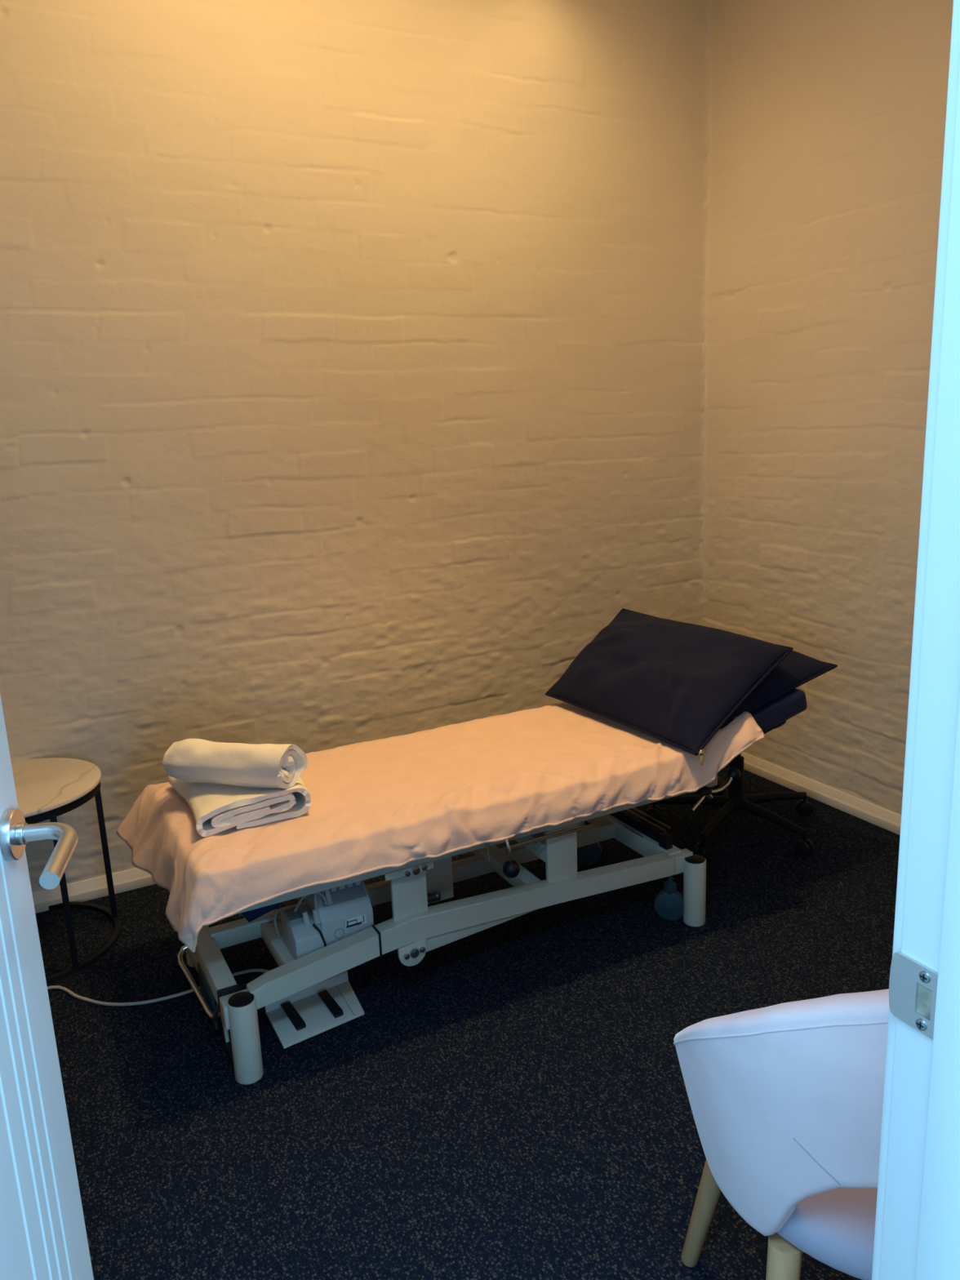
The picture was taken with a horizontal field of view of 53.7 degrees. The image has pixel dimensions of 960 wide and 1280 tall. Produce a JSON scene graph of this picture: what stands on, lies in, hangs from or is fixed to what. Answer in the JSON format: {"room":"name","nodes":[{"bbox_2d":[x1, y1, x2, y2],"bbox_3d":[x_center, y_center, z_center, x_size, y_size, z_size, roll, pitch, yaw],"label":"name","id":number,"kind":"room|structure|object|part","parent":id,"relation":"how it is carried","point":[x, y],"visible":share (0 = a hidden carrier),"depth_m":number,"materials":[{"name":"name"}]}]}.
{"room":"examination room","nodes":[
{"label":"examination room","id":0,"kind":"room"},
{"bbox_2d":[0,0,711,892],"bbox_3d":[-0.925,-0.689,2.884,4.129,2.980,0.020,-9,15,-26],"label":"wall","id":1,"kind":"structure","parent":0,"point":[353,353],"depth_m":3.08,"materials":[{"name":"brick"}]},
{"bbox_2d":[31,867,155,913],"bbox_3d":[-0.862,0.732,3.201,4.129,0.065,0.017,-9,15,-26],"label":"baseboard","id":2,"kind":"structure","parent":1,"relation":"attached to","point":[96,887],"depth_m":3.01,"materials":[{"name":"white paint"}]},
{"bbox_2d":[35,763,900,1279],"bbox_3d":[0.662,1.379,0.385,4.329,0.050,6.752,-9,15,-26],"label":"floor","id":3,"kind":"structure","parent":0,"point":[510,1101],"depth_m":2.12,"materials":[{"name":"grey carpet"}]},
{"bbox_2d":[11,757,121,984],"bbox_3d":[-1.298,0.648,2.695,0.476,0.492,0.476,-9,15,-26],"label":"side table","id":4,"kind":"object","parent":3,"relation":"on","point":[47,788],"visible":0.86,"depth_m":2.66,"materials":[{"name":"beige stone"}]},
{"bbox_3d":[-1.121,0.681,2.560,0.016,0.450,0.016,-9,15,-26],"label":"leg","id":5,"kind":"part","parent":4,"relation":"part of","materials":[{"name":"black metal"}]},
{"bbox_3d":[-1.115,0.620,2.824,0.016,0.450,0.016,-9,15,-26],"label":"leg","id":6,"kind":"part","parent":4,"relation":"part of","materials":[{"name":"black metal"}]},
{"bbox_2d":[47,968,269,1006],"bbox_3d":[-0.995,0.930,2.487,0.997,0.010,0.162,-5,13,-12],"label":"power cable","id":7,"kind":"object","parent":3,"relation":"on","point":[53,987],"visible":0.76,"depth_m":2.47,"materials":[{"name":"grey plastic"}]},
{"bbox_2d":[264,971,364,1048],"bbox_3d":[-0.405,0.914,2.357,0.241,0.038,0.149,-11,15,-33],"label":"foot pedal","id":8,"kind":"object","parent":3,"relation":"on","point":[331,1002],"visible":0.94,"depth_m":2.36,"materials":[{"name":"grey"}]},
{"bbox_2d":[177,688,807,1084],"bbox_3d":[0.056,0.525,2.693,1.801,0.623,0.665,-9,15,-26],"label":"couch","id":9,"kind":"object","parent":3,"relation":"on","point":[316,940],"visible":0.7,"depth_m":2.37,"materials":[{"name":"grey metal"}]},
{"bbox_3d":[-0.785,0.798,2.616,0.063,0.194,0.063,-9,15,-26],"label":"leg","id":10,"kind":"part","parent":9,"relation":"part of","materials":[{"name":"grey metal"}]},
{"bbox_3d":[-0.657,0.856,2.290,0.006,0.087,0.170,-9,15,-26],"label":"brake plate","id":11,"kind":"part","parent":9,"relation":"part of","materials":[{"name":"blue"}]},
{"bbox_3d":[-0.529,0.897,2.140,0.063,0.194,0.063,-9,15,-26],"label":"leg","id":12,"kind":"part","parent":9,"relation":"part of","materials":[{"name":"grey metal"}]},
{"bbox_3d":[-0.450,0.664,2.297,0.033,0.004,0.060,-9,15,-26],"label":"socket panel","id":13,"kind":"part","parent":9,"relation":"part of","materials":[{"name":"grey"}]},
{"bbox_3d":[-0.335,0.616,2.311,0.108,0.032,0.042,-9,15,-26],"label":"socket panel","id":14,"kind":"part","parent":9,"relation":"part of","materials":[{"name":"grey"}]},
{"bbox_2d":[346,915,364,928],"bbox_3d":[-0.301,0.680,2.291,0.046,0.020,0.001,-9,15,-26],"label":"print","id":15,"kind":"object","parent":9,"relation":"attached to","point":[352,921],"depth_m":2.29,"materials":[{"name":"black"}]},
{"bbox_3d":[-0.168,0.549,2.258,0.125,0.018,0.006,-9,15,-26],"label":"pivot plate","id":16,"kind":"part","parent":9,"relation":"part of","materials":[{"name":"grey metal"}]},
{"bbox_3d":[-0.172,0.620,2.313,0.090,0.177,0.012,-9,15,-26],"label":"lift post","id":17,"kind":"part","parent":9,"relation":"part of","materials":[{"name":"grey metal"}]},
{"bbox_3d":[-0.116,0.578,2.524,0.085,0.250,0.012,-9,15,-26],"label":"lift post","id":18,"kind":"part","parent":9,"relation":"part of","materials":[{"name":"grey metal"}]},
{"bbox_2d":[115,702,764,952],"bbox_3d":[-0.089,0.380,2.581,1.641,0.230,0.693,-9,15,-26],"label":"sheet","id":19,"kind":"object","parent":9,"relation":"on","point":[393,802],"visible":0.7,"depth_m":2.39,"materials":[{"name":"fabric"}]},
{"bbox_2d":[168,776,311,836],"bbox_3d":[-0.602,0.365,2.377,0.289,0.075,0.379,-9,15,-26],"label":"folded towel","id":20,"kind":"object","parent":19,"relation":"on","point":[215,808],"visible":0.54,"depth_m":2.24,"materials":[{"name":"white fabric"}]},
{"bbox_2d":[162,738,307,788],"bbox_3d":[-0.607,0.297,2.317,0.369,0.116,0.110,3,14,22],"label":"rolled towel","id":21,"kind":"object","parent":20,"relation":"on","point":[272,766],"visible":1,"depth_m":2.27,"materials":[{"name":"white fabric"}]},
{"bbox_2d":[545,608,793,764],"bbox_3d":[0.521,0.105,2.885,0.436,0.289,0.689,-13,17,-39],"label":"pillow","id":22,"kind":"object","parent":19,"relation":"on","point":[675,683],"visible":1,"depth_m":2.77,"materials":[{"name":"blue fabric"}]},
{"bbox_3d":[0.590,0.312,2.531,0.012,0.040,0.016,6,16,33],"label":"zip pull","id":23,"kind":"part","parent":22,"relation":"part of","materials":[{"name":"gold metal"}]},
{"bbox_2d":[719,650,837,729],"bbox_3d":[0.714,0.100,2.982,0.541,0.187,0.601,-9,15,-26],"label":"pillow","id":24,"kind":"object","parent":19,"relation":"on","point":[796,669],"visible":0.16,"depth_m":2.79,"materials":[{"name":"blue fabric"}]},
{"bbox_3d":[0.007,0.699,2.418,1.205,0.114,0.042,-9,15,-26],"label":"rail","id":25,"kind":"part","parent":9,"relation":"part of","materials":[{"name":"grey metal"}]},
{"bbox_3d":[-0.080,0.440,2.610,1.405,0.038,0.562,-9,15,-26],"label":"frame","id":26,"kind":"part","parent":9,"relation":"part of","materials":[{"name":"grey metal"}]},
{"bbox_3d":[0.020,0.517,2.329,0.007,0.056,0.013,-9,15,-26],"label":"linkage rod","id":27,"kind":"part","parent":9,"relation":"part of","materials":[{"name":"silver metal"}]},
{"bbox_3d":[0.067,0.516,2.353,0.029,0.083,0.013,10,18,42],"label":"release lever","id":28,"kind":"part","parent":9,"relation":"part of","materials":[{"name":"silver metal"}]},
{"bbox_3d":[0.078,0.569,2.359,0.043,0.045,0.043,-9,15,-26],"label":"ball knob","id":29,"kind":"part","parent":9,"relation":"part of","materials":[{"name":"black plastic"}]},
{"bbox_3d":[0.163,0.508,2.424,0.230,0.010,0.007,-9,15,-28],"label":"linkage rod","id":30,"kind":"part","parent":9,"relation":"part of","materials":[{"name":"silver metal"}]},
{"bbox_3d":[0.165,0.499,2.412,0.226,0.012,0.007,-10,15,-30],"label":"linkage rod","id":31,"kind":"part","parent":9,"relation":"part of","materials":[{"name":"silver metal"}]},
{"bbox_3d":[0.215,0.564,2.509,0.092,0.187,0.012,-9,15,-26],"label":"lift post","id":32,"kind":"part","parent":9,"relation":"part of","materials":[{"name":"grey metal"}]},
{"bbox_3d":[0.358,0.618,3.193,0.063,0.194,0.063,-9,15,-26],"label":"leg","id":33,"kind":"part","parent":9,"relation":"part of","materials":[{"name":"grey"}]},
{"bbox_3d":[0.436,0.513,2.933,0.006,0.006,0.430,-9,15,-26],"label":"channel rod","id":34,"kind":"part","parent":9,"relation":"part of","materials":[{"name":"silver metal"}]},
{"bbox_3d":[0.452,0.507,2.940,0.006,0.006,0.430,-9,15,-26],"label":"channel rod","id":35,"kind":"part","parent":9,"relation":"part of","materials":[{"name":"silver metal"}]},
{"bbox_3d":[0.614,0.717,2.717,0.063,0.194,0.063,-9,15,-26],"label":"leg","id":36,"kind":"part","parent":9,"relation":"part of","materials":[{"name":"grey metal"}]},
{"bbox_3d":[0.646,0.427,2.627,0.175,0.056,0.021,-13,17,-38],"label":"crank handle","id":37,"kind":"part","parent":9,"relation":"part of","materials":[{"name":"silver metal"}]},
{"bbox_3d":[0.720,0.381,2.694,0.040,0.040,0.040,-9,15,-26],"label":"knob","id":38,"kind":"part","parent":9,"relation":"part of","materials":[{"name":"black plastic"}]},
{"bbox_3d":[0.612,0.259,2.963,0.393,0.113,0.530,-9,15,-26],"label":"head frame","id":39,"kind":"part","parent":9,"relation":"part of","materials":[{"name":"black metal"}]},
{"bbox_2d":[645,720,814,860],"bbox_3d":[0.906,0.440,3.287,0.596,0.455,0.593,-9,15,-26],"label":"stool","id":40,"kind":"object","parent":3,"relation":"on","point":[733,800],"visible":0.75,"depth_m":3.29,"materials":[{"name":"black plastic"}]},
{"bbox_3d":[0.747,0.568,3.377,0.258,0.054,0.038,2,14,20],"label":"arm","id":41,"kind":"part","parent":40,"relation":"part of","materials":[{"name":"black metal"}]},
{"bbox_3d":[0.805,0.606,3.200,0.038,0.054,0.258,7,16,34],"label":"arm","id":42,"kind":"part","parent":40,"relation":"part of","materials":[{"name":"black metal"}]},
{"bbox_3d":[0.899,0.538,3.478,0.038,0.054,0.258,-2,13,2],"label":"arm","id":43,"kind":"part","parent":40,"relation":"part of","materials":[{"name":"black metal"}]},
{"bbox_3d":[0.985,0.599,3.198,0.038,0.054,0.258,-11,15,-33],"label":"arm","id":44,"kind":"part","parent":40,"relation":"part of","materials":[{"name":"black metal"}]},
{"bbox_3d":[1.044,0.556,3.374,0.258,0.054,0.038,-7,14,-18],"label":"arm","id":45,"kind":"part","parent":40,"relation":"part of","materials":[{"name":"black metal"}]},
{"bbox_2d":[673,988,888,1279],"bbox_3d":[0.562,0.717,1.308,0.586,0.838,0.516,-1,13,4],"label":"tub chair","id":46,"kind":"object","parent":3,"relation":"on","point":[786,1099],"visible":0.82,"depth_m":1.12,"materials":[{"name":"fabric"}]},
{"bbox_3d":[0.388,0.893,1.565,0.043,0.393,0.125,-11,16,-33],"label":"leg","id":47,"kind":"part","parent":46,"relation":"part of","materials":[{"name":"brown wood"}]},
{"bbox_3d":[0.385,0.966,1.249,0.043,0.390,0.090,9,17,42],"label":"leg","id":48,"kind":"part","parent":46,"relation":"part of","materials":[{"name":"brown wood"}]},
{"bbox_3d":[0.562,0.710,1.340,0.451,0.093,0.451,-9,15,-26],"label":"seat","id":49,"kind":"part","parent":46,"relation":"part of","materials":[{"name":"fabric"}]},
{"bbox_2d":[702,0,953,814],"bbox_3d":[1.542,-0.728,2.612,0.019,2.980,2.752,-9,15,-27],"label":"wall","id":50,"kind":"structure","parent":0,"point":[827,118],"depth_m":3.27,"materials":[{"name":"brick"}]},
{"bbox_2d":[741,751,901,835],"bbox_3d":[1.563,0.682,2.986,0.017,0.065,2.632,-9,15,-26],"label":"baseboard","id":51,"kind":"structure","parent":50,"relation":"attached to","point":[887,820],"depth_m":3.51,"materials":[{"name":"white paint"}]},
{"bbox_3d":[0.327,-0.203,0.554,4.129,2.980,0.108,-9,15,-26],"label":"wall","id":52,"kind":"structure","parent":0,"visible":0},
{"bbox_2d":[0,694,93,1279],"bbox_3d":[-0.454,0.260,0.721,0.122,2.042,0.800,-4,13,-8],"label":"door","id":53,"kind":"structure","parent":52,"relation":"in","point":[43,1236],"depth_m":1.07,"materials":[{"name":"white paint"}]},
{"bbox_3d":[-0.468,0.228,1.030,0.063,0.027,0.149,-9,15,-26],"label":"handle","id":54,"kind":"part","parent":53,"relation":"part of","materials":[{"name":"silver metal"}]},
{"bbox_2d":[888,951,937,1039],"bbox_3d":[0.314,0.257,0.690,0.004,0.052,0.039,-9,15,-26],"label":"strike plate","id":55,"kind":"object","parent":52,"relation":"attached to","point":[913,985],"visible":1,"depth_m":0.69,"materials":[{"name":"silver metal"}]},
{"bbox_2d":[871,0,959,1279],"bbox_3d":[-0.027,0.272,0.453,0.974,2.130,0.152,-9,15,-26],"label":"trim","id":56,"kind":"structure","parent":52,"relation":"attached to","point":[917,1234],"depth_m":0.66,"materials":[{"name":"white paint"}]}
]}

